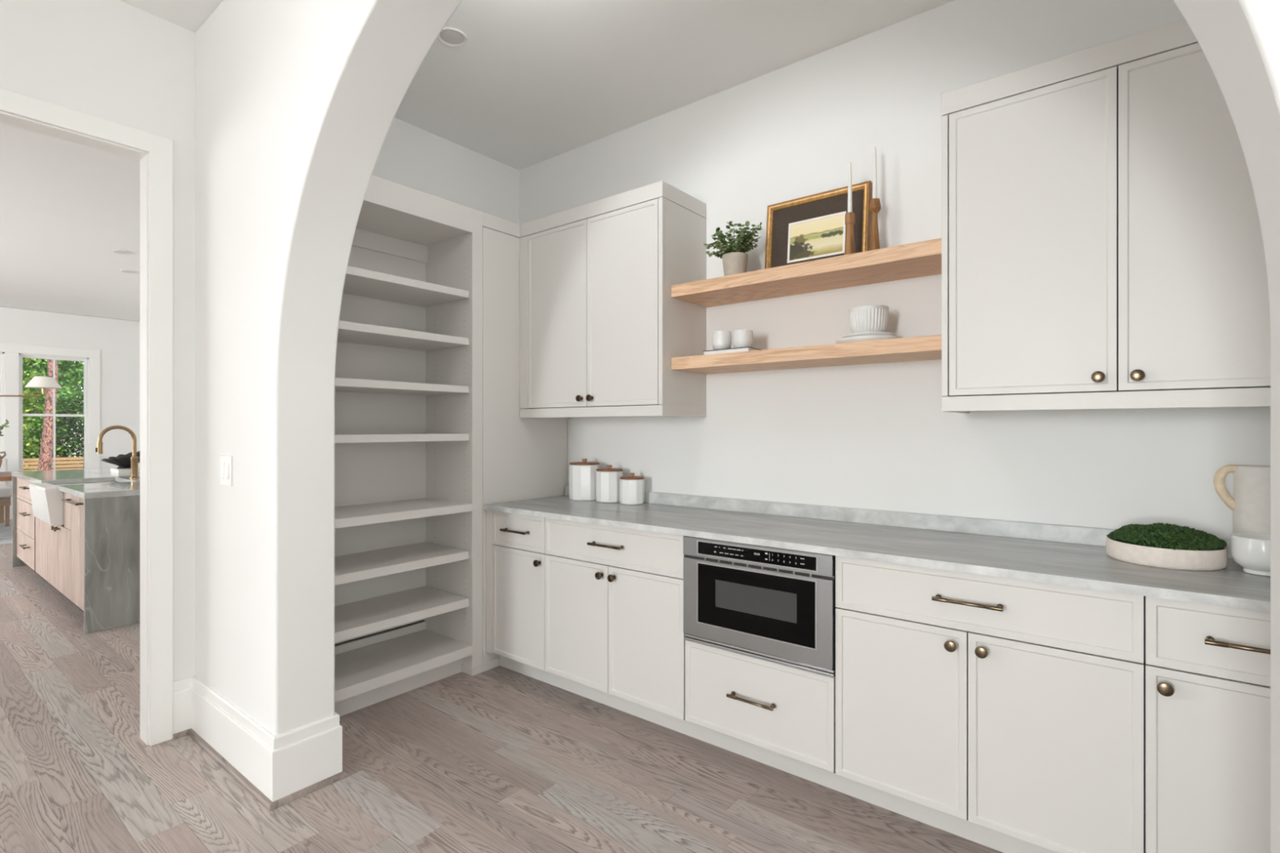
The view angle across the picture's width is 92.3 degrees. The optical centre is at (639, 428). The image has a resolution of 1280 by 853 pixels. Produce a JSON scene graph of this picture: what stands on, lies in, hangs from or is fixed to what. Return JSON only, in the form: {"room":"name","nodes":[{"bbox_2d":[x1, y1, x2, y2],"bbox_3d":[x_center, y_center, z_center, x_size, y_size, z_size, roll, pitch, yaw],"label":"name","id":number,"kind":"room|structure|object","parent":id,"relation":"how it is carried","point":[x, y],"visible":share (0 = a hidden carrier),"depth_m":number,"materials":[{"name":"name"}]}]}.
{"room":"food storage area","nodes":[
{"label":"food storage area","id":0,"kind":"room"},
{"bbox_2d":[0,306,139,519],"bbox_3d":[-10.225,-0.212,7.818,0.140,3.097,6.105,0,0,38],"label":"wall","id":1,"kind":"structure","parent":0,"point":[117,340],"depth_m":9.84,"materials":[{"name":"paint"}]},
{"bbox_2d":[0,351,4,457],"bbox_3d":[-9.540,-0.194,8.686,0.100,1.820,0.783,0,0,38],"label":"window","id":2,"kind":"structure","parent":1,"relation":"attached to","point":[2,353],"depth_m":8.96,"materials":[{"name":"paint"}]},
{"bbox_2d":[0,342,100,486],"bbox_3d":[-9.466,-0.192,8.627,0.050,2.095,2.899,0,0,38],"label":"window frame","id":3,"kind":"structure","parent":1,"relation":"attached to","point":[11,351],"depth_m":9.09,"materials":[{"name":"paint"}]},
{"bbox_2d":[18,353,88,471],"bbox_3d":[-8.965,-0.194,9.415,0.100,1.820,0.783,0,0,38],"label":"window","id":4,"kind":"structure","parent":1,"relation":"attached to","point":[86,361],"depth_m":9.42,"materials":[{"name":"paint"}]},
{"bbox_2d":[0,0,519,681],"bbox_3d":[-4.278,-0.207,-0.127,0.090,3.087,11.300,0,0,38],"label":"wall","id":5,"kind":"structure","parent":0,"point":[117,61],"depth_m":2.66,"materials":[{"name":"paint"}]},
{"bbox_2d":[0,87,173,746],"bbox_3d":[-2.559,0.048,2.040,0.124,2.576,1.634,0,0,38],"label":"door frame","id":6,"kind":"structure","parent":5,"relation":"attached to","point":[159,148],"depth_m":2.60,"materials":[{"name":"paint"}]},
{"bbox_2d":[0,0,954,321],"bbox_3d":[-5.742,-1.816,0.997,15.650,0.130,11.450,0,0,38],"label":"ceiling","id":7,"kind":"structure","parent":0,"point":[532,82],"depth_m":3.20,"materials":[{"name":"paint"}]},
{"bbox_2d":[0,375,62,396],"bbox_3d":[-8.111,-1.065,7.624,1.784,1.402,0.345,0,0,0],"label":"chandelier","id":8,"kind":"object","parent":7,"relation":"hanging from","point":[42,383],"visible":1,"depth_m":7.57,"materials":[{"name":"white fabric"}]},
{"bbox_2d":[40,388,45,392],"bbox_3d":[-7.391,-0.464,7.624,0.044,0.050,0.044,0,0,38],"label":"socket","id":9,"kind":"object","parent":8,"relation":"attached to","point":[42,390],"depth_m":7.61,"materials":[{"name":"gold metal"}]},
{"bbox_2d":[112,249,134,255],"bbox_3d":[-5.181,-1.762,6.176,0.170,0.007,0.170,0,0,38],"label":"recessed light","id":10,"kind":"object","parent":7,"relation":"in","point":[118,251],"visible":1,"depth_m":6.17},
{"bbox_2d":[120,269,139,274],"bbox_3d":[-5.758,-1.762,6.941,0.170,0.007,0.170,0,0,38],"label":"recessed light","id":11,"kind":"object","parent":7,"relation":"in","point":[126,271],"visible":1,"depth_m":6.94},
{"bbox_2d":[437,26,466,47],"bbox_3d":[-0.841,-1.748,2.753,0.132,0.007,0.132,0,0,38],"label":"recessed light","id":12,"kind":"object","parent":7,"relation":"in","point":[451,37],"visible":0.94,"depth_m":2.75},
{"bbox_2d":[0,519,1004,852],"bbox_3d":[-5.707,1.396,1.001,15.600,0.120,11.500,0,0,38],"label":"floor","id":13,"kind":"structure","parent":0,"point":[499,759],"depth_m":2.32,"materials":[{"name":"brown wood"}]},
{"bbox_2d":[0,520,11,545],"bbox_3d":[-8.746,1.329,7.157,2.400,0.014,3.400,0,0,38],"label":"area rug","id":14,"kind":"object","parent":13,"relation":"on","point":[5,532],"visible":0.02,"depth_m":7.66,"materials":[{"name":"white fabric"}]},
{"bbox_2d":[0,457,11,527],"bbox_3d":[-8.841,0.869,8.200,0.600,0.906,0.620,0,0,38],"label":"dining chair","id":15,"kind":"object","parent":14,"relation":"on","point":[5,491],"visible":0.89,"depth_m":8.24,"materials":[{"name":"white fabric"}]},
{"bbox_2d":[0,485,11,498],"bbox_3d":[-8.802,0.866,8.169,0.500,0.140,0.620,0,0,38],"label":"seat cushion","id":16,"kind":"object","parent":15,"relation":"on","point":[5,491],"depth_m":8.21,"materials":[{"name":"white fabric"}]},
{"bbox_2d":[0,471,25,481],"bbox_3d":[-8.488,0.947,6.839,1.200,0.751,2.620,0,0,38],"label":"dining table","id":17,"kind":"object","parent":14,"relation":"on","point":[4,476],"visible":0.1,"depth_m":7.29,"materials":[{"name":"brown wood"}]},
{"bbox_2d":[0,419,9,467],"bbox_3d":[-7.895,0.231,7.469,0.236,0.680,0.262,0,0,17],"label":"vase","id":18,"kind":"object","parent":17,"relation":"on","point":[5,424],"visible":1,"depth_m":7.53,"materials":[{"name":"ceramic"}]},
{"bbox_2d":[11,467,139,633],"bbox_3d":[-4.457,0.879,5.433,3.111,0.914,1.232,0,0,38],"label":"kitchen island","id":19,"kind":"object","parent":13,"relation":"on","point":[92,559],"visible":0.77,"depth_m":4.21,"materials":[{"name":"brown wood"}]},
{"bbox_2d":[28,481,115,525],"bbox_3d":[-4.430,0.578,4.887,0.682,0.276,0.526,0,0,38],"label":"sink","id":20,"kind":"object","parent":19,"relation":"in","point":[48,507],"visible":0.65,"depth_m":4.54,"materials":[{"name":"white ceramic"}]},
{"bbox_2d":[54,481,115,524],"bbox_3d":[-4.399,0.589,4.927,0.682,0.255,0.425,0,0,38],"label":"basin","id":21,"kind":"object","parent":20,"relation":"in","point":[61,495],"depth_m":4.54,"materials":[{"name":"white ceramic"}]},
{"bbox_2d":[95,425,139,478],"bbox_3d":[-4.343,0.200,5.151,0.068,0.444,0.326,0,0,38],"label":"kitchen faucet","id":22,"kind":"object","parent":19,"relation":"on","point":[134,459],"visible":0.96,"depth_m":5.20,"materials":[{"name":"gold metal"}]},
{"bbox_2d":[110,466,139,472],"bbox_3d":[-4.965,0.406,5.976,0.300,0.032,0.220,0,0,38],"label":"book","id":23,"kind":"object","parent":19,"relation":"on","point":[113,469],"visible":0.69,"depth_m":5.87,"materials":[{"name":"white paper"}]},
{"bbox_2d":[101,451,139,468],"bbox_3d":[-4.975,0.301,5.964,0.378,0.177,0.378,0,0,38],"label":"bowl","id":24,"kind":"object","parent":23,"relation":"on","point":[123,461],"visible":0.62,"depth_m":5.89,"materials":[{"name":"black wood"}]},
{"bbox_2d":[334,174,567,716],"bbox_3d":[-1.139,0.075,3.397,0.469,2.522,1.621,0,0,38],"label":"pantry shelving","id":25,"kind":"object","parent":13,"relation":"on","point":[430,431],"visible":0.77,"depth_m":3.35,"materials":[{"name":"paint"}]},
{"bbox_2d":[486,510,557,686],"bbox_3d":[-0.482,0.892,3.479,0.468,0.888,0.665,0,0,38],"label":"base cabinet","id":26,"kind":"object","parent":13,"relation":"on","point":[516,553],"visible":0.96,"depth_m":3.25,"materials":[{"name":"paint"}]},
{"bbox_2d":[483,484,1270,612],"bbox_3d":[0.624,0.404,2.622,3.264,0.087,0.654,0,0,38],"label":"countertop","id":27,"kind":"structure","parent":26,"relation":"on","point":[1073,556],"depth_m":2.30,"materials":[{"name":"grey stone"}]},
{"bbox_2d":[568,458,599,501],"bbox_3d":[-0.327,0.301,3.630,0.178,0.240,0.178,0,0,38],"label":"canister","id":28,"kind":"object","parent":27,"relation":"on","point":[582,475],"visible":0.98,"depth_m":3.56,"materials":[{"name":"white ceramic"}]},
{"bbox_2d":[595,465,622,502],"bbox_3d":[-0.175,0.316,3.527,0.154,0.210,0.154,0,0,38],"label":"canister","id":29,"kind":"object","parent":27,"relation":"on","point":[607,478],"visible":0.98,"depth_m":3.46,"materials":[{"name":"white ceramic"}]},
{"bbox_2d":[619,472,644,505],"bbox_3d":[-0.045,0.335,3.430,0.137,0.172,0.137,0,0,38],"label":"canister","id":30,"kind":"object","parent":27,"relation":"on","point":[632,486],"visible":1,"depth_m":3.37,"materials":[{"name":"white ceramic"}]},
{"bbox_2d":[1106,522,1228,570],"bbox_3d":[1.663,0.362,1.952,0.295,0.119,0.295,0,0,-24],"label":"moss bowl","id":31,"kind":"object","parent":27,"relation":"on","point":[1161,545],"visible":1,"depth_m":1.86,"materials":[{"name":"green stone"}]},
{"bbox_2d":[1213,464,1270,564],"bbox_3d":[1.901,0.268,1.907,0.124,0.307,0.157,0,0,-29],"label":"jug","id":32,"kind":"object","parent":27,"relation":"on","point":[1250,505],"visible":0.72,"depth_m":1.87,"materials":[{"name":"ceramic"}]},
{"bbox_2d":[1230,533,1270,576],"bbox_3d":[1.804,0.368,1.780,0.139,0.106,0.139,0,0,38],"label":"footed bowl","id":33,"kind":"object","parent":27,"relation":"on","point":[1251,551],"visible":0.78,"depth_m":1.76,"materials":[{"name":"white ceramic"}]},
{"bbox_2d":[545,517,696,737],"bbox_3d":[0.036,0.892,3.071,0.851,0.888,0.665,0,0,38],"label":"base cabinet","id":34,"kind":"object","parent":13,"relation":"on","point":[615,636],"visible":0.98,"depth_m":2.81,"materials":[{"name":"paint"}]},
{"bbox_2d":[683,536,844,793],"bbox_3d":[0.621,0.892,2.609,0.641,0.888,0.665,0,0,38],"label":"base cabinet","id":35,"kind":"object","parent":13,"relation":"on","point":[779,716],"depth_m":2.35,"materials":[{"name":"paint"}]},
{"bbox_2d":[835,555,1143,852],"bbox_3d":[1.206,0.892,2.147,0.848,0.888,0.665,0,0,38],"label":"base cabinet","id":36,"kind":"object","parent":13,"relation":"on","point":[1006,715],"visible":0.98,"depth_m":1.88,"materials":[{"name":"paint"}]},
{"bbox_2d":[1143,595,1270,852],"bbox_3d":[1.718,0.892,1.744,0.456,0.888,0.665,0,0,38],"label":"base cabinet","id":37,"kind":"object","parent":13,"relation":"on","point":[1206,667],"visible":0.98,"depth_m":1.58,"materials":[{"name":"paint"}]},
{"bbox_2d":[195,0,1279,852],"bbox_3d":[0.384,-0.207,0.999,5.835,3.087,0.210,0,0,38],"label":"wall","id":38,"kind":"structure","parent":0,"point":[297,102],"depth_m":2.24,"materials":[{"name":"paint"}]},
{"bbox_2d":[220,455,231,486],"bbox_3d":[-1.671,0.172,2.479,0.116,0.120,0.012,0,0,38],"label":"light switch","id":39,"kind":"object","parent":38,"relation":"attached to","point":[225,461],"visible":1,"depth_m":2.47,"materials":[{"name":"paint"}]},
{"bbox_2d":[173,675,342,801],"bbox_3d":[-1.575,1.216,2.520,0.898,0.239,0.274,0,0,34],"label":"baseboard","id":40,"kind":"structure","parent":38,"relation":"attached to","point":[281,766],"depth_m":2.32,"materials":[{"name":"paint"}]},
{"bbox_2d":[173,728,348,811],"bbox_3d":[-1.564,1.326,2.505,0.875,0.020,0.328,0,0,38],"label":"trim","id":41,"kind":"structure","parent":38,"relation":"attached to","point":[241,779],"depth_m":2.31,"materials":[{"name":"beige wood"}]},
{"bbox_2d":[519,0,1270,538],"bbox_3d":[0.704,-0.207,3.056,3.920,3.087,0.120,0,0,38],"label":"wall","id":42,"kind":"structure","parent":0,"point":[874,436],"depth_m":2.71,"materials":[{"name":"paint"}]},
{"bbox_2d":[520,180,706,418],"bbox_3d":[-0.184,-0.623,3.407,1.028,1.127,0.425,0,0,38],"label":"upper cabinet","id":43,"kind":"object","parent":42,"relation":"attached to","point":[602,326],"visible":1,"depth_m":3.18,"materials":[{"name":"paint"}]},
{"bbox_2d":[671,238,941,307],"bbox_3d":[0.734,-0.667,2.749,1.225,0.058,0.324,0,0,38],"label":"floating shelf","id":44,"kind":"object","parent":42,"relation":"attached to","point":[920,259],"visible":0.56,"depth_m":2.62,"materials":[{"name":"brown wood"}]},
{"bbox_2d":[703,220,762,275],"bbox_3d":[0.442,-0.839,2.951,0.282,0.285,0.308,0,0,10],"label":"potted plant","id":45,"kind":"object","parent":44,"relation":"on","point":[735,258],"visible":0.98,"depth_m":2.90,"materials":[{"name":"green plant"}]},
{"bbox_2d":[764,180,872,269],"bbox_3d":[0.808,-0.888,2.835,0.494,0.388,0.069,0,0,38],"label":"framed picture","id":46,"kind":"object","parent":44,"relation":"on","point":[810,228],"visible":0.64,"depth_m":2.83,"materials":[{"name":"brown wood"}]},
{"bbox_2d":[789,213,844,260],"bbox_3d":[0.810,-0.875,2.831,0.254,0.172,0.001,0,-6,38],"label":"print","id":47,"kind":"object","parent":46,"relation":"attached to","point":[824,236],"depth_m":2.83},
{"bbox_2d":[844,212,855,254],"bbox_3d":[0.880,-0.797,2.579,0.048,0.203,0.048,0,0,38],"label":"candlestick","id":48,"kind":"object","parent":44,"relation":"on","point":[850,248],"visible":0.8,"depth_m":2.56,"materials":[{"name":"brown wood"}]},
{"bbox_2d":[847,161,852,212],"bbox_3d":[0.880,-1.002,2.579,0.019,0.242,0.019,0,0,38],"label":"taper candle","id":49,"kind":"object","parent":48,"relation":"on","point":[850,184],"visible":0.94,"depth_m":2.57,"materials":[{"name":"wax"}]},
{"bbox_2d":[868,198,880,250],"bbox_3d":[0.994,-0.831,2.604,0.049,0.270,0.049,0,0,38],"label":"candlestick","id":50,"kind":"object","parent":44,"relation":"on","point":[874,207],"visible":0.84,"depth_m":2.59,"materials":[{"name":"brown wood"}]},
{"bbox_2d":[872,145,877,198],"bbox_3d":[0.994,-1.073,2.604,0.019,0.252,0.019,0,0,38],"label":"taper candle","id":51,"kind":"object","parent":50,"relation":"on","point":[874,162],"visible":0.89,"depth_m":2.60,"materials":[{"name":"wax"}]},
{"bbox_2d":[671,334,941,373],"bbox_3d":[0.734,-0.314,2.749,1.225,0.058,0.324,0,0,38],"label":"floating shelf","id":52,"kind":"object","parent":42,"relation":"attached to","point":[926,347],"visible":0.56,"depth_m":2.61,"materials":[{"name":"brown wood"}]},
{"bbox_2d":[702,346,762,355],"bbox_3d":[0.445,-0.356,2.923,0.242,0.026,0.156,0,0,38],"label":"tray","id":53,"kind":"object","parent":52,"relation":"on","point":[743,348],"visible":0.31,"depth_m":2.85,"materials":[{"name":"white ceramic"}]},
{"bbox_2d":[711,330,731,350],"bbox_3d":[0.391,-0.414,2.940,0.093,0.090,0.093,0,0,38],"label":"cup","id":54,"kind":"object","parent":53,"relation":"on","point":[721,340],"visible":0.79,"depth_m":2.90,"materials":[{"name":"white ceramic"}]},
{"bbox_2d":[733,329,753,347],"bbox_3d":[0.489,-0.414,2.913,0.093,0.090,0.093,0,0,38],"label":"cup","id":55,"kind":"object","parent":53,"relation":"on","point":[741,338],"visible":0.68,"depth_m":2.87,"materials":[{"name":"white ceramic"}]},
{"bbox_2d":[835,335,902,343],"bbox_3d":[0.959,-0.357,2.581,0.264,0.028,0.264,0,0,38],"label":"plate","id":56,"kind":"object","parent":52,"relation":"on","point":[864,338],"visible":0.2,"depth_m":2.47,"materials":[{"name":"white ceramic"}]},
{"bbox_2d":[842,331,895,337],"bbox_3d":[0.959,-0.380,2.581,0.208,0.016,0.208,0,0,38],"label":"plate","id":57,"kind":"object","parent":56,"relation":"on","point":[872,333],"visible":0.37,"depth_m":2.49,"materials":[{"name":"white ceramic"}]},
{"bbox_2d":[848,304,888,333],"bbox_3d":[0.959,-0.441,2.581,0.158,0.122,0.159,0,0,38],"label":"ribbed bowl","id":58,"kind":"object","parent":57,"relation":"on","point":[873,317],"visible":0.75,"depth_m":2.52,"materials":[{"name":"white ceramic"}]},
{"bbox_2d":[564,484,1232,558],"bbox_3d":[0.817,0.391,2.868,3.264,0.061,0.029,0,0,38],"label":"backsplash","id":59,"kind":"structure","parent":42,"relation":"attached to","point":[1097,536],"depth_m":2.61,"materials":[{"name":"white stone"}]},
{"bbox_2d":[941,19,1270,413],"bbox_3d":[1.580,-0.623,2.015,1.010,1.127,0.425,0,0,38],"label":"upper cabinet","id":60,"kind":"object","parent":42,"relation":"attached to","point":[1102,244],"visible":1,"depth_m":1.91,"materials":[{"name":"paint"}]},
{"label":"outside","id":61,"kind":"structure","parent":0,"visible":0},
{"bbox_3d":[-21.255,2.086,19.959,31.900,0.300,55.000,0,0,38],"label":"ground","id":62,"kind":"structure","parent":61,"visible":0},
{"bbox_2d":[22,357,45,470],"bbox_3d":[-15.925,-0.412,14.559,2.791,4.813,3.038,0,0,-44],"label":"tree","id":63,"kind":"object","parent":62,"relation":"on","point":[32,391],"visible":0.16,"depth_m":15.21,"materials":[{"name":"green plant"}]},
{"bbox_2d":[37,359,57,471],"bbox_3d":[-11.740,-2.883,12.514,4.004,9.750,4.309,0,0,-18],"label":"tree","id":64,"kind":"object","parent":62,"relation":"on","point":[45,461],"visible":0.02,"depth_m":12.32,"materials":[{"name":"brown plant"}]},
{"bbox_2d":[22,387,84,469],"bbox_3d":[-16.589,0.137,17.562,1.042,3.763,8.243,0,0,38],"label":"hedge","id":65,"kind":"object","parent":62,"relation":"on","point":[60,451],"visible":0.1,"depth_m":17.58,"materials":[{"name":"green plant"}]},
{"bbox_2d":[22,357,84,466],"bbox_3d":[-19.115,-1.465,19.430,4.762,6.915,4.323,0,0,16],"label":"tree","id":66,"kind":"object","parent":62,"relation":"on","point":[64,366],"visible":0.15,"depth_m":19.24,"materials":[{"name":"green plant"}]},
{"bbox_2d":[22,457,84,471],"bbox_3d":[-14.214,1.296,14.370,0.120,1.280,13.050,0,0,38],"label":"fence","id":67,"kind":"object","parent":62,"relation":"on","point":[70,466],"visible":0.09,"depth_m":14.72,"materials":[{"name":"brown wood"}]},
{"bbox_2d":[23,358,84,461],"bbox_3d":[-23.400,-2.240,24.531,5.224,8.463,5.000,0,0,27],"label":"tree","id":68,"kind":"object","parent":62,"relation":"on","point":[57,455],"visible":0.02,"depth_m":24.64,"materials":[{"name":"green plant"}]},
{"bbox_2d":[77,405,84,435],"bbox_3d":[-13.920,-0.293,17.475,2.921,4.574,2.918,0,0,-36],"label":"tree","id":69,"kind":"object","parent":62,"relation":"on","point":[81,419],"visible":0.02,"depth_m":15.97,"materials":[{"name":"green plant"}]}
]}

